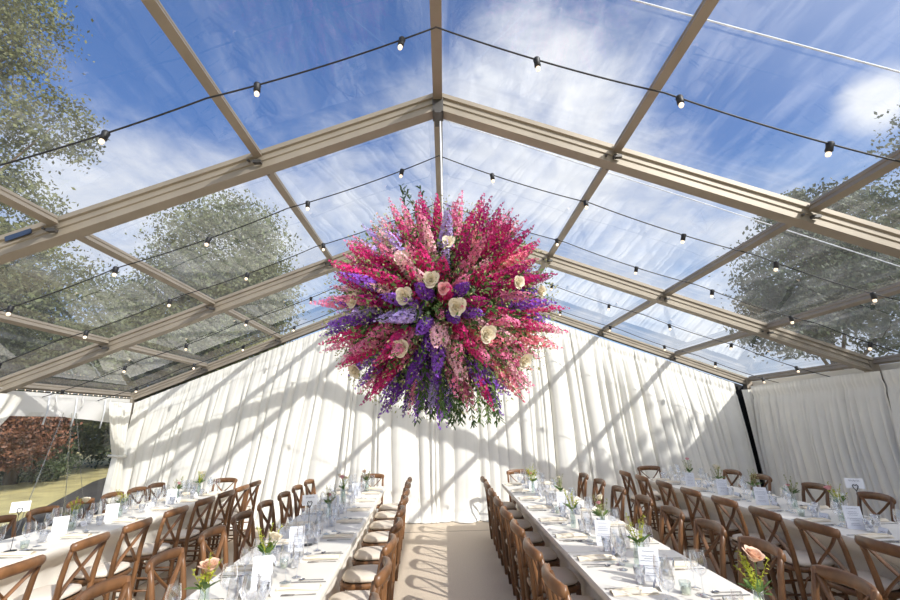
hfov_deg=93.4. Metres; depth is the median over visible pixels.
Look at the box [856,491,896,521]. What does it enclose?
chair
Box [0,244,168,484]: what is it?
broadleaf tree
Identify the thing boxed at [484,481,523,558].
chair
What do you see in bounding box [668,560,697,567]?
folded napkin
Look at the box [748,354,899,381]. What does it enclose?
trim
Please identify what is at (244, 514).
chair
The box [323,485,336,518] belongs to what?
bud vase
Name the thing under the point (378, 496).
tablecloth
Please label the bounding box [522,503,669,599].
tablecloth
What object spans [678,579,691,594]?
tealight holder
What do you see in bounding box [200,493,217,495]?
folded napkin
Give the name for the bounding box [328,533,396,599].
chair
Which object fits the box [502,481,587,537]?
tablecloth
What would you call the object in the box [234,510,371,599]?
tablecloth
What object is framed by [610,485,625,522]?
chair
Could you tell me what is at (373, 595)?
chair
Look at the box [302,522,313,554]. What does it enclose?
wine glass
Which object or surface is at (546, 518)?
folded napkin
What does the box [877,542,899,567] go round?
tablecloth
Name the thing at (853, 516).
menu card
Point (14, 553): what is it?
folded napkin
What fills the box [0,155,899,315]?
string
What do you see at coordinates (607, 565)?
spoon
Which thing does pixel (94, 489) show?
path
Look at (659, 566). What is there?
wine glass
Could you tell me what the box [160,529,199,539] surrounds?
cushion
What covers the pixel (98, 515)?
folded napkin
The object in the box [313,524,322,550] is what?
wine glass
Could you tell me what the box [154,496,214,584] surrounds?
chair
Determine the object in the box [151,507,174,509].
folded napkin
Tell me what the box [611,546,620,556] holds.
name card
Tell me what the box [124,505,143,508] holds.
folded napkin
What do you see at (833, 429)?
curtain
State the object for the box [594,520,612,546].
menu card
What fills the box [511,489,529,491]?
folded napkin
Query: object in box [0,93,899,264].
roof beam
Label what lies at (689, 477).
menu card
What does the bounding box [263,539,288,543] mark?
folded napkin
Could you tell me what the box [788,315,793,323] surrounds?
socket
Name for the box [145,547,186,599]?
chair
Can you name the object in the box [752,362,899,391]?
wall
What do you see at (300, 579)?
spoon
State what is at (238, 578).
champagne flute
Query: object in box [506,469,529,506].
chair
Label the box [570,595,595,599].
cushion
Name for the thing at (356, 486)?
menu card
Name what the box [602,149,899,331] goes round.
trim
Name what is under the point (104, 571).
cushion
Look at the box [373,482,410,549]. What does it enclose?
chair
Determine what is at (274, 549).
water tumbler
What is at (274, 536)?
bud vase
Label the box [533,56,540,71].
bulb
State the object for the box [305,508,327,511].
folded napkin
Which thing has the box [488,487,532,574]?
chair
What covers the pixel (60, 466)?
shrub
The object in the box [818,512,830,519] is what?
name card
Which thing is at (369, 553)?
cushion
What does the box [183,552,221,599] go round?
flower arrangement
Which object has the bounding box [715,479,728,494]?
menu card
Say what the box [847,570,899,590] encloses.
cushion
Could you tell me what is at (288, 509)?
chair
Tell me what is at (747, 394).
post
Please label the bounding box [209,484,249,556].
chair
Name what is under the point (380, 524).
cushion
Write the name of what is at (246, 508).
cushion
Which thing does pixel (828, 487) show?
bud vase
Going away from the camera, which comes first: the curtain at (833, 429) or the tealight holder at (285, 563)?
the tealight holder at (285, 563)
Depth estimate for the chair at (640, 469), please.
7.16 m
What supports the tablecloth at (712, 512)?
on the trestle table
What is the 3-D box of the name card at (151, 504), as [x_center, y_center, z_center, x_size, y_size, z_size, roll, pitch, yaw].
[-3.779,2.580,5.346,0.045,0.050,0.080,-8,-17,21]
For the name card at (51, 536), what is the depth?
3.83 m
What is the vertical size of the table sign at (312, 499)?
0.374 m
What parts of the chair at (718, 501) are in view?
rail, leg, leg, seat, leg, leg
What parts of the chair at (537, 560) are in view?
rail, leg, leg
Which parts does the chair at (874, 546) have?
leg, rail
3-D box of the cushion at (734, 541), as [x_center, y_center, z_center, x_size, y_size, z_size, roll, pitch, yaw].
[3.043,2.381,4.217,0.364,0.060,0.348,-1,-16,-2]
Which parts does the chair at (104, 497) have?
leg, rail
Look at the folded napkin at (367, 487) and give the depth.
6.30 m
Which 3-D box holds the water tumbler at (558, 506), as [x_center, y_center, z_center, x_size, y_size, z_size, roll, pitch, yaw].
[1.114,2.097,4.208,0.068,0.087,0.066,11,-20,-37]
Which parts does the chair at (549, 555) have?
rail, leg, leg, seat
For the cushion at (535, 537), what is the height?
0.060 m
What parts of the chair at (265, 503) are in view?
leg, rail, leg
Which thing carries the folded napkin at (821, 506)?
on the tablecloth at (859, 561)
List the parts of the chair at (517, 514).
rail, leg, leg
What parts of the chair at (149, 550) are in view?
leg, leg, seat, leg, leg, rail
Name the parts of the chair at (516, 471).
leg, rail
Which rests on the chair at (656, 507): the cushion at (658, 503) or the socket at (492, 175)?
the cushion at (658, 503)
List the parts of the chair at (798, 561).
rail, leg, leg, seat, leg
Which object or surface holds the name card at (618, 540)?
on the tablecloth at (561, 548)
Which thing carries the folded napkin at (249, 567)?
on the tablecloth at (327, 571)
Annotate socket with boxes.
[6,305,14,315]
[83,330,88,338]
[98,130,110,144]
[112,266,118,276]
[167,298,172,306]
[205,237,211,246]
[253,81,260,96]
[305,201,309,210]
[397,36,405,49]
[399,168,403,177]
[490,173,494,182]
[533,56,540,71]
[583,200,587,208]
[634,266,638,274]
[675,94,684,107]
[680,233,685,243]
[710,289,714,297]
[773,261,778,271]
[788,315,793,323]
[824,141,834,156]
[867,342,872,349]
[870,292,876,301]
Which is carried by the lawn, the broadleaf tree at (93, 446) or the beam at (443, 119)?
the broadleaf tree at (93, 446)
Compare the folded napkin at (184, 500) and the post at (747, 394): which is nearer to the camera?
the folded napkin at (184, 500)
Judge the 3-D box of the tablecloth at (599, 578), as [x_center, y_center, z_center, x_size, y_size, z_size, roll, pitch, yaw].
[1.248,1.910,2.055,0.776,0.745,1.868,-1,-16,-1]
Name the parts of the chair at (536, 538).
rail, leg, leg, seat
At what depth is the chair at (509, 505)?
6.24 m
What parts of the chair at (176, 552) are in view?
leg, rail, leg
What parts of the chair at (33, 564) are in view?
rail, leg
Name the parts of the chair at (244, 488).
leg, rail, leg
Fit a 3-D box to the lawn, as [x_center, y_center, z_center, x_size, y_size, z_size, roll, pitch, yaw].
[-0.137,5.871,13.917,160.000,0.001,150.000,-1,-16,-1]
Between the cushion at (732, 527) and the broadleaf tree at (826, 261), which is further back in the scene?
the broadleaf tree at (826, 261)
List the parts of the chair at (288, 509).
leg, rail, leg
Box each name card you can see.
[43,533,56,540]
[77,520,86,526]
[147,502,154,506]
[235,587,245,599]
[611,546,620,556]
[616,536,626,545]
[652,577,661,589]
[660,560,668,571]
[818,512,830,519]
[878,526,892,535]
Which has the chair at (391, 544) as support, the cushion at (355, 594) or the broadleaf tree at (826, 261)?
the cushion at (355, 594)
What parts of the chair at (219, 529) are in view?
leg, rail, leg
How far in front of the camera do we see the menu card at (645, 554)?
2.51 m
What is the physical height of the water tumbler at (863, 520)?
0.087 m
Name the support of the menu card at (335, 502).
on the tablecloth at (348, 548)
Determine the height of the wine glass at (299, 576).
0.184 m
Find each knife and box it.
[291,581,325,582]
[711,594,749,596]
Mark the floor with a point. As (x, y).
(457, 563)
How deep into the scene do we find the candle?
2.28 m
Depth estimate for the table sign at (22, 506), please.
3.55 m
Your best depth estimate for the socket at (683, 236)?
4.40 m
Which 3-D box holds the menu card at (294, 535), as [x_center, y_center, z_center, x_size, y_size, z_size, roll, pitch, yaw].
[-1.193,1.857,3.300,0.112,0.170,0.056,3,-17,-15]
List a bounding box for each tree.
[0,0,109,289]
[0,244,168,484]
[0,391,82,473]
[5,353,197,470]
[87,188,314,386]
[91,313,252,434]
[708,173,899,370]
[862,105,899,193]
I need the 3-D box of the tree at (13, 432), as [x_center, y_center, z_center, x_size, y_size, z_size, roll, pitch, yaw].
[-14.715,4.539,13.695,5.038,3.217,3.176,-1,-16,-1]
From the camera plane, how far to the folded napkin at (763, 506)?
4.28 m
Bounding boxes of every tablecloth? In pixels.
[0,517,148,599]
[103,491,228,587]
[184,560,340,599]
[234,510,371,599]
[304,486,385,548]
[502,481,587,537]
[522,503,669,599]
[568,549,758,599]
[649,478,778,570]
[722,497,899,599]
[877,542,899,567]
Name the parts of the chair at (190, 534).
seat, leg, leg, rail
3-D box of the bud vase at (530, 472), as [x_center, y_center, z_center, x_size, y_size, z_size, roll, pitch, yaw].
[1.086,2.389,5.622,0.154,0.316,0.172,-5,-16,12]
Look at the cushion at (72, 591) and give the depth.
3.26 m
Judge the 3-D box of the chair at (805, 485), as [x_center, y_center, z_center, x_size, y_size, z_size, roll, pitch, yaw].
[4.099,2.580,4.856,0.518,0.883,0.401,-2,-16,1]
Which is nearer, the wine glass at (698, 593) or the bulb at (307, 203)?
the wine glass at (698, 593)
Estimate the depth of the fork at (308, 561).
2.99 m
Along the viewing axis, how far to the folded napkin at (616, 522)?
3.81 m
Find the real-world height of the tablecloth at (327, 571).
0.745 m
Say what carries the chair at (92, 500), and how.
on the floor
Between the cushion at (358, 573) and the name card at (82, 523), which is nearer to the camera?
the cushion at (358, 573)
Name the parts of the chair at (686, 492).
rail, leg, leg, seat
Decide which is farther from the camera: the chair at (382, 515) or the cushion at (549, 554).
the chair at (382, 515)
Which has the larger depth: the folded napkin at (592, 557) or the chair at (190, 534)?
the chair at (190, 534)
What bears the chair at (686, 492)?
on the floor
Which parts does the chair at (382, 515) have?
seat, leg, rail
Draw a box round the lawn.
[0,452,110,526]
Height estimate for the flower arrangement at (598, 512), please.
0.329 m
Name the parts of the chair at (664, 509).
leg, rail, leg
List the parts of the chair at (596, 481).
leg, rail, leg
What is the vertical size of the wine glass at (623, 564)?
0.214 m
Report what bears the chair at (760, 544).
on the floor
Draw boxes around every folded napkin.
[0,551,35,556]
[45,525,74,528]
[59,533,91,537]
[87,514,104,517]
[112,518,137,521]
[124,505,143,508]
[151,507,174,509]
[180,499,198,501]
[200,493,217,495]
[225,564,252,571]
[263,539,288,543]
[276,584,320,590]
[287,521,312,525]
[304,554,340,559]
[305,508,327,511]
[322,534,352,538]
[330,491,347,493]
[336,519,361,522]
[347,507,369,510]
[354,499,374,501]
[362,491,379,493]
[367,487,383,488]
[505,483,521,484]
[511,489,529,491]
[519,496,539,498]
[528,505,551,508]
[540,517,566,520]
[555,532,586,537]
[577,554,615,560]
[578,508,596,510]
[609,586,659,595]
[610,521,624,524]
[624,537,654,542]
[651,478,668,480]
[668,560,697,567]
[689,487,706,489]
[715,597,762,599]
[719,495,739,498]
[755,505,780,508]
[801,505,828,508]
[803,518,830,521]
[854,533,893,538]
[866,518,889,521]
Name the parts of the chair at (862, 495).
leg, rail, leg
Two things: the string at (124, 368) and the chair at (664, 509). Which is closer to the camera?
the chair at (664, 509)
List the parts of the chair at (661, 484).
rail, leg, leg, seat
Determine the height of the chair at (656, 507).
0.883 m
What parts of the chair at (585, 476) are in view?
leg, rail, leg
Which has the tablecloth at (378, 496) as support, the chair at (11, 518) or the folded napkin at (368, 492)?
the folded napkin at (368, 492)
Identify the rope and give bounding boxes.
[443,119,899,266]
[631,0,899,72]
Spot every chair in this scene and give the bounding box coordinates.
[0,514,16,538]
[0,554,46,599]
[13,531,110,599]
[25,505,59,533]
[66,497,94,521]
[70,517,152,599]
[74,575,131,599]
[101,491,123,513]
[111,505,188,599]
[127,486,147,505]
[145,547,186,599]
[147,482,165,500]
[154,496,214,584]
[181,489,234,559]
[198,525,228,578]
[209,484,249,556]
[211,478,237,512]
[215,480,261,546]
[231,510,255,564]
[257,500,275,542]
[277,491,292,528]
[291,484,304,517]
[304,479,315,508]
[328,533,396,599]
[339,517,402,599]
[352,505,405,599]
[361,473,383,508]
[361,495,408,580]
[368,488,409,563]
[368,592,380,599]
[370,556,391,596]
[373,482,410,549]
[378,477,411,538]
[480,476,516,544]
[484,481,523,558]
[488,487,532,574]
[493,495,544,595]
[500,505,559,599]
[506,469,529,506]
[510,519,581,599]
[523,537,595,599]
[541,563,570,599]
[577,472,588,500]
[592,478,605,509]
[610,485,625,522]
[619,470,665,534]
[633,494,653,536]
[635,474,687,544]
[637,465,662,517]
[656,480,710,558]
[659,505,684,555]
[680,486,751,573]
[693,518,726,579]
[711,495,798,599]
[723,469,741,487]
[737,536,785,599]
[748,505,848,599]
[750,474,771,493]
[794,518,899,599]
[801,482,830,507]
[810,564,882,599]
[854,535,899,599]
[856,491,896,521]
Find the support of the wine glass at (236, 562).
on the tablecloth at (327, 571)
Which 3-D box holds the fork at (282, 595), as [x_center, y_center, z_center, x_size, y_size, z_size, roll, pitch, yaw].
[-0.865,1.681,2.416,0.198,0.002,0.024,-1,-16,-3]
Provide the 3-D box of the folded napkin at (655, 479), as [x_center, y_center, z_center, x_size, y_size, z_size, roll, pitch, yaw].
[3.176,2.705,6.396,0.250,0.028,0.068,-2,-16,1]
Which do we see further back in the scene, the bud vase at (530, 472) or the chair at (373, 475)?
the chair at (373, 475)
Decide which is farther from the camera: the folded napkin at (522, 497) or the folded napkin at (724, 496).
the folded napkin at (522, 497)
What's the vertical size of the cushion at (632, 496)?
0.060 m
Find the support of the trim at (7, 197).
attached to the ceiling
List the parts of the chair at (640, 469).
rail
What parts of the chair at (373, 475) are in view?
rail, leg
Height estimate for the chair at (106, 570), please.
0.883 m
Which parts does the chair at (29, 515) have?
leg, rail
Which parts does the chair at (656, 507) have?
rail, leg, leg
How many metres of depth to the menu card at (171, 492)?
5.55 m
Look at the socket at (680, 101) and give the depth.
2.95 m
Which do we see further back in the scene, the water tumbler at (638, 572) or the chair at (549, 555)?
the chair at (549, 555)
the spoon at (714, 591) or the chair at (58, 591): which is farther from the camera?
the chair at (58, 591)
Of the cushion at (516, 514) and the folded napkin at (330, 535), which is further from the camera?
the cushion at (516, 514)
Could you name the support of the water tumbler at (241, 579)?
on the tablecloth at (327, 571)
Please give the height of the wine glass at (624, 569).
0.184 m
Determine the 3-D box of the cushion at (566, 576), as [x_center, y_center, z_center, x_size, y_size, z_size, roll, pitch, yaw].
[0.819,2.201,3.384,0.364,0.060,0.348,-1,-16,-2]
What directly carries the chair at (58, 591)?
on the floor
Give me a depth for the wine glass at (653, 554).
2.23 m
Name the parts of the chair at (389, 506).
leg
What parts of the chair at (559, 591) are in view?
leg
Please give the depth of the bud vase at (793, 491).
4.29 m
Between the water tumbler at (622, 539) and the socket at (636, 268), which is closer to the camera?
the water tumbler at (622, 539)
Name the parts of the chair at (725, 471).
rail, leg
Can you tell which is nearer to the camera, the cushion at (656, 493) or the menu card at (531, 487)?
the menu card at (531, 487)
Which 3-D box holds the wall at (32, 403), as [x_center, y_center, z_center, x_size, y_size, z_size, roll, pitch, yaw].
[-6.016,0.759,3.244,0.083,0.548,10.200,-1,-16,-1]
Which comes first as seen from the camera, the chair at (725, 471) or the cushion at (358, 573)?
the cushion at (358, 573)
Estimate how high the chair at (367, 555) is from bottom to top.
0.883 m
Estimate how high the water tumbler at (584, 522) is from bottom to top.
0.087 m
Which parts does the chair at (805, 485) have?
leg, rail, leg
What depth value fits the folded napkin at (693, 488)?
5.48 m
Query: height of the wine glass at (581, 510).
0.214 m
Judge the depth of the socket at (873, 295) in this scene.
4.24 m
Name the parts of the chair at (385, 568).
leg, rail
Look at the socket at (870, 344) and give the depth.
5.13 m
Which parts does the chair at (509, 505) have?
leg, leg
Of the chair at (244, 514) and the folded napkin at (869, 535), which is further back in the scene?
the chair at (244, 514)
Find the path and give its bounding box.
[0,477,105,540]
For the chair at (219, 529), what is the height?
0.883 m
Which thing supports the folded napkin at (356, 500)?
on the tablecloth at (378, 496)
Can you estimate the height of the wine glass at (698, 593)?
0.214 m
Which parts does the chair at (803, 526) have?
leg, rail, leg, seat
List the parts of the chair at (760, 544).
leg, rail, leg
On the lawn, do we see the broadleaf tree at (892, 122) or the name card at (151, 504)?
the broadleaf tree at (892, 122)
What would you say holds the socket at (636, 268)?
attached to the string at (169, 302)
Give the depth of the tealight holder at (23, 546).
3.54 m
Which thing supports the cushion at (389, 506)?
on the chair at (389, 506)
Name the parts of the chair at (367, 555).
seat, leg, rail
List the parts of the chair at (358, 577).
seat, leg, leg, rail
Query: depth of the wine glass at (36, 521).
3.51 m
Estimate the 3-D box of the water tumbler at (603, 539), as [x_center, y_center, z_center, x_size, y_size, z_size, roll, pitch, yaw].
[1.139,1.771,3.078,0.068,0.087,0.066,-4,-16,9]
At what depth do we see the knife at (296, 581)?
2.61 m
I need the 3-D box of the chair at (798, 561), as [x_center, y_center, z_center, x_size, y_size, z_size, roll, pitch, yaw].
[2.979,2.259,3.636,0.518,0.883,0.401,-2,-16,0]
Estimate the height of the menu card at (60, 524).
0.170 m
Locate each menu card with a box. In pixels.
[51,516,69,536]
[104,503,119,521]
[166,489,177,503]
[250,555,273,590]
[288,526,304,551]
[328,496,338,512]
[352,483,360,497]
[528,477,537,489]
[556,492,568,509]
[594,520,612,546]
[637,547,662,582]
[684,473,695,486]
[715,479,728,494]
[753,487,768,504]
[841,505,865,529]
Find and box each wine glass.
[19,521,36,550]
[69,508,82,533]
[164,583,181,599]
[220,562,237,592]
[241,573,259,599]
[257,573,271,597]
[279,542,293,583]
[292,545,303,578]
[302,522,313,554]
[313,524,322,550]
[581,510,593,540]
[583,517,593,544]
[610,528,624,565]
[614,536,627,570]
[653,554,670,599]
[659,566,674,599]
[684,551,700,589]
[689,549,710,596]
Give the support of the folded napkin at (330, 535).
on the tablecloth at (348, 548)
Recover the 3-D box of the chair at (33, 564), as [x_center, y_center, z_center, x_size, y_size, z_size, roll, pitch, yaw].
[-3.020,2.141,2.664,0.518,0.883,0.401,-1,-16,0]
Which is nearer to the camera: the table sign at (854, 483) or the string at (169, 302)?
the table sign at (854, 483)
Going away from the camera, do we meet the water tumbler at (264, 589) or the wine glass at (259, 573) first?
the wine glass at (259, 573)
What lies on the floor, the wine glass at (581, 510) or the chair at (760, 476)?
the chair at (760, 476)
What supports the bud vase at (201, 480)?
on the tablecloth at (157, 516)
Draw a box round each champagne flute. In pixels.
[227,578,238,599]
[618,524,629,561]
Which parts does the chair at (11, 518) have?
rail, leg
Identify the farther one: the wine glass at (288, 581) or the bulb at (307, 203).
the bulb at (307, 203)
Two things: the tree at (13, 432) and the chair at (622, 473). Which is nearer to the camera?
the chair at (622, 473)
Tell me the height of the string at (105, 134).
2.304 m
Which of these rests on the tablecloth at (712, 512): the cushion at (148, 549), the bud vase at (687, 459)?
the bud vase at (687, 459)
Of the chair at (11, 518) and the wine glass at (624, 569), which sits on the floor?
the chair at (11, 518)
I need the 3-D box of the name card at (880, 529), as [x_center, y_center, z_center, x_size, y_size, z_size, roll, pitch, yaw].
[3.368,1.793,3.286,0.045,0.050,0.080,-2,-16,2]
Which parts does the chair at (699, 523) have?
leg, rail, leg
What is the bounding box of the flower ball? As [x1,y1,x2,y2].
[309,121,569,430]
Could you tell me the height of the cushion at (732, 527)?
0.060 m
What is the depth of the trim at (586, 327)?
8.43 m
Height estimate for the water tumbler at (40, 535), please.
0.087 m
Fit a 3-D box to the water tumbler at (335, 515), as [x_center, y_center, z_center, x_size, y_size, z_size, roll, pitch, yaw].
[-1.129,2.115,4.061,0.068,0.087,0.066,-12,-19,33]
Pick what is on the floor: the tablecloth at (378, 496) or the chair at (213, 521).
the chair at (213, 521)
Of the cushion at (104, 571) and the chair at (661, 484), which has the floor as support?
the chair at (661, 484)
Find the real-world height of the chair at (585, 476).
0.883 m
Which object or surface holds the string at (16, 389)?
attached to the wall at (32, 403)
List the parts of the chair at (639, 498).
leg, rail, leg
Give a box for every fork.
[280,593,315,596]
[307,561,335,562]
[675,568,703,569]
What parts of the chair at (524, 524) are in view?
rail, leg, leg, seat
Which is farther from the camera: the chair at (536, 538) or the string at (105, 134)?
the chair at (536, 538)
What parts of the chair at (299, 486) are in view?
leg, rail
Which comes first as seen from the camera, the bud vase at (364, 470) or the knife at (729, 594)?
the knife at (729, 594)
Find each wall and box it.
[7,391,129,427]
[137,366,763,486]
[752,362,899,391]
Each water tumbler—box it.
[39,530,49,541]
[96,515,104,525]
[236,573,248,593]
[257,581,269,599]
[272,546,281,561]
[290,551,300,567]
[313,530,320,542]
[329,515,335,525]
[558,506,564,515]
[577,519,585,530]
[601,536,610,550]
[620,533,630,547]
[632,564,645,584]
[662,557,674,575]
[808,506,818,516]
[810,502,820,512]
[862,518,874,531]
[868,514,880,526]
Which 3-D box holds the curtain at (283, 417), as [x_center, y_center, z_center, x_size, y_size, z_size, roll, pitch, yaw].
[-0.214,1.759,8.041,11.680,4.424,0.377,-1,-16,-1]
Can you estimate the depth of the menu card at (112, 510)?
4.55 m
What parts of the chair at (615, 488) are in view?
leg, rail, leg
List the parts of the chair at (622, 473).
rail, leg, leg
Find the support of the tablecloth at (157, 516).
on the trestle table
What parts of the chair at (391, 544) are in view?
leg, leg, rail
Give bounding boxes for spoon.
[299,578,323,580]
[587,564,610,566]
[712,590,740,592]
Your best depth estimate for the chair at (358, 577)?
3.48 m
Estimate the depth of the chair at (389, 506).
6.32 m
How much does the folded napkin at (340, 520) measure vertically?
0.028 m
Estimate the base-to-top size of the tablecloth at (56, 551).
0.745 m
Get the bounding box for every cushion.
[13,584,81,599]
[75,562,129,578]
[126,543,170,555]
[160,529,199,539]
[187,519,221,528]
[209,512,236,519]
[223,506,250,512]
[328,590,369,599]
[342,564,377,582]
[354,546,382,560]
[363,531,388,542]
[369,520,393,529]
[375,511,396,518]
[379,503,398,510]
[503,502,514,508]
[508,510,521,517]
[514,531,542,542]
[516,546,556,560]
[517,519,530,528]
[529,567,577,585]
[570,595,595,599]
[631,494,657,500]
[649,491,660,496]
[656,501,672,507]
[674,509,704,518]
[712,520,737,530]
[732,533,780,545]
[783,550,833,566]
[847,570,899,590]
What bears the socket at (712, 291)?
attached to the string at (169, 302)
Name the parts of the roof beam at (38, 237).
maker plate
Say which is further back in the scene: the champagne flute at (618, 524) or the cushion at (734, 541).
the cushion at (734, 541)
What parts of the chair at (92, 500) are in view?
leg, rail, leg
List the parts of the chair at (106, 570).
seat, leg, rail, leg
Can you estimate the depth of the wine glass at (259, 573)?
2.11 m
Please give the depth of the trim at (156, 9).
3.07 m
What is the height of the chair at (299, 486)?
0.883 m
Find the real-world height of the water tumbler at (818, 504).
0.087 m
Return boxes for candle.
[681,586,690,593]
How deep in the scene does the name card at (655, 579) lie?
2.37 m
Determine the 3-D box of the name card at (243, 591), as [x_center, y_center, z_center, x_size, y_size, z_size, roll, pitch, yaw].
[-1.185,1.659,2.394,0.045,0.050,0.080,2,-16,-11]
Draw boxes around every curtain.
[0,393,23,425]
[97,402,131,514]
[120,320,760,528]
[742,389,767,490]
[750,371,899,522]
[882,368,899,447]
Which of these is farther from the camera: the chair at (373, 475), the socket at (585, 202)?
the chair at (373, 475)
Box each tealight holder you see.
[19,540,29,548]
[280,558,288,567]
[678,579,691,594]
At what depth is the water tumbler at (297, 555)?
2.89 m
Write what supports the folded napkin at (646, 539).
on the tablecloth at (561, 548)
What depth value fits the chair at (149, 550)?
4.45 m
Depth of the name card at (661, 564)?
2.65 m
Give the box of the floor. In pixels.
[115,516,801,599]
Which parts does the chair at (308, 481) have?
leg, rail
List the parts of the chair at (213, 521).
leg, leg, leg, rail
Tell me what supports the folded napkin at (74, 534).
on the tablecloth at (56, 551)
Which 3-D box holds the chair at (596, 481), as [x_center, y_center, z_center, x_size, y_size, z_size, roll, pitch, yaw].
[1.857,2.876,5.672,0.518,0.883,0.401,-1,-16,0]
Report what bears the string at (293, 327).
attached to the wall at (32, 403)
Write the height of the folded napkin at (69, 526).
0.028 m
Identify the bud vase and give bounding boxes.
[62,496,90,530]
[115,489,129,514]
[173,476,183,494]
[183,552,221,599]
[193,471,205,493]
[256,522,282,554]
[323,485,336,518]
[338,473,349,502]
[362,469,370,491]
[526,469,536,485]
[553,474,563,491]
[562,488,578,520]
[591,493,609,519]
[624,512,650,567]
[682,458,692,472]
[710,464,724,478]
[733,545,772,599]
[745,469,760,486]
[780,475,799,508]
[823,481,847,520]
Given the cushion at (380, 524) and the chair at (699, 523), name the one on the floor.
the chair at (699, 523)
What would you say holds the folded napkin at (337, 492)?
on the tablecloth at (378, 496)
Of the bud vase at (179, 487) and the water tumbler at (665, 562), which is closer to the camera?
the water tumbler at (665, 562)
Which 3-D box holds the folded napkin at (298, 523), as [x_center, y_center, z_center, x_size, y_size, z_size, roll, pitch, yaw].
[-1.461,2.180,4.139,0.250,0.028,0.068,-1,-16,-3]
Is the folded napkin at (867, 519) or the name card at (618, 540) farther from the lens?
the folded napkin at (867, 519)
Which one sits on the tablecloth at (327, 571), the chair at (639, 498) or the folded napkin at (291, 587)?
the folded napkin at (291, 587)
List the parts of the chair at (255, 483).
leg, leg, rail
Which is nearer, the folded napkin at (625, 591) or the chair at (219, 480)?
the folded napkin at (625, 591)
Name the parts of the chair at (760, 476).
rail, leg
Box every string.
[0,26,899,165]
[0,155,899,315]
[0,203,899,368]
[16,389,126,397]
[43,279,830,396]
[98,309,778,400]
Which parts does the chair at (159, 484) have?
leg, rail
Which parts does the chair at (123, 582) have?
leg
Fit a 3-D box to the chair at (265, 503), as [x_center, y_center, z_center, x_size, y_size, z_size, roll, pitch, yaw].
[-1.869,2.684,4.658,0.518,0.883,0.401,-1,-16,-2]
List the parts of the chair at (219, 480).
rail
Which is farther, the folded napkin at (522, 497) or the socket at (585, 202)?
the folded napkin at (522, 497)
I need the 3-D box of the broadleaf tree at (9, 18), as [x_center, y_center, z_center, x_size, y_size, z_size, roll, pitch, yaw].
[-12.913,-2.789,10.118,6.630,15.200,6.765,14,-22,-43]
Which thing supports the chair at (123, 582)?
on the floor
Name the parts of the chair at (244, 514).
leg, rail, leg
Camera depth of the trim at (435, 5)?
3.61 m
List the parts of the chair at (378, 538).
seat, leg, rail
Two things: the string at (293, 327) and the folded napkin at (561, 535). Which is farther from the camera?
the string at (293, 327)
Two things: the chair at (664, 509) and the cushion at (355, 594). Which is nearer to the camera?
the cushion at (355, 594)
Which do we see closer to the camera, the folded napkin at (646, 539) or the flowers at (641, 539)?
the flowers at (641, 539)
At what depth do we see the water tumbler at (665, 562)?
2.56 m
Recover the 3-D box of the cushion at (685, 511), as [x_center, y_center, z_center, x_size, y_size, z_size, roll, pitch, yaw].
[3.033,2.724,5.402,0.364,0.060,0.348,-2,-16,0]
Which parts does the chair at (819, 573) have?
leg, leg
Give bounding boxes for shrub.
[0,438,84,483]
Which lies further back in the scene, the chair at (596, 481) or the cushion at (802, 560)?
the chair at (596, 481)
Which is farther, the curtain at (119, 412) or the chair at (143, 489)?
the curtain at (119, 412)
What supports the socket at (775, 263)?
attached to the string at (10, 308)
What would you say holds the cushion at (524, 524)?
on the chair at (524, 524)
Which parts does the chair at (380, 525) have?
seat, leg, rail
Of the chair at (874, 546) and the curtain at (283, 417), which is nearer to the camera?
the chair at (874, 546)
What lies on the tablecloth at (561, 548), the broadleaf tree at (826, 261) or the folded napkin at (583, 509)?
the folded napkin at (583, 509)
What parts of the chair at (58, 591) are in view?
leg, seat, rail, leg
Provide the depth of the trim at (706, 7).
3.17 m
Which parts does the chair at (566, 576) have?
rail, leg, leg, seat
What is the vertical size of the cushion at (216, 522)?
0.060 m
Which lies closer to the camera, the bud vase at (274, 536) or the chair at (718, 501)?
the bud vase at (274, 536)
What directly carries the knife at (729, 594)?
on the tablecloth at (599, 578)
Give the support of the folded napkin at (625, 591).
on the tablecloth at (599, 578)
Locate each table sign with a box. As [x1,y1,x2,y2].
[4,500,31,551]
[302,494,317,545]
[844,478,871,527]
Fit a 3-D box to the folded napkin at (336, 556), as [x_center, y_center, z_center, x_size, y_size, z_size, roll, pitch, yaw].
[-0.926,1.858,3.072,0.250,0.028,0.068,-1,-16,-2]
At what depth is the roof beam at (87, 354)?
6.04 m
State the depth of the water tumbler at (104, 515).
4.34 m
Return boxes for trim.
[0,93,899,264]
[0,185,280,339]
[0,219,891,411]
[0,311,207,367]
[19,383,130,397]
[127,310,767,493]
[141,0,349,286]
[430,0,442,215]
[530,0,718,288]
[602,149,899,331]
[674,282,899,355]
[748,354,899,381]
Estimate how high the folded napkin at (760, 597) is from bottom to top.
0.028 m
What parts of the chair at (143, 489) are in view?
rail, leg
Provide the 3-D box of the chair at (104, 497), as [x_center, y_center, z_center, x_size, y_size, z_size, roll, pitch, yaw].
[-4.385,3.042,5.661,0.518,0.883,0.401,-1,-16,-1]
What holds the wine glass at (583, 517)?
on the tablecloth at (561, 548)

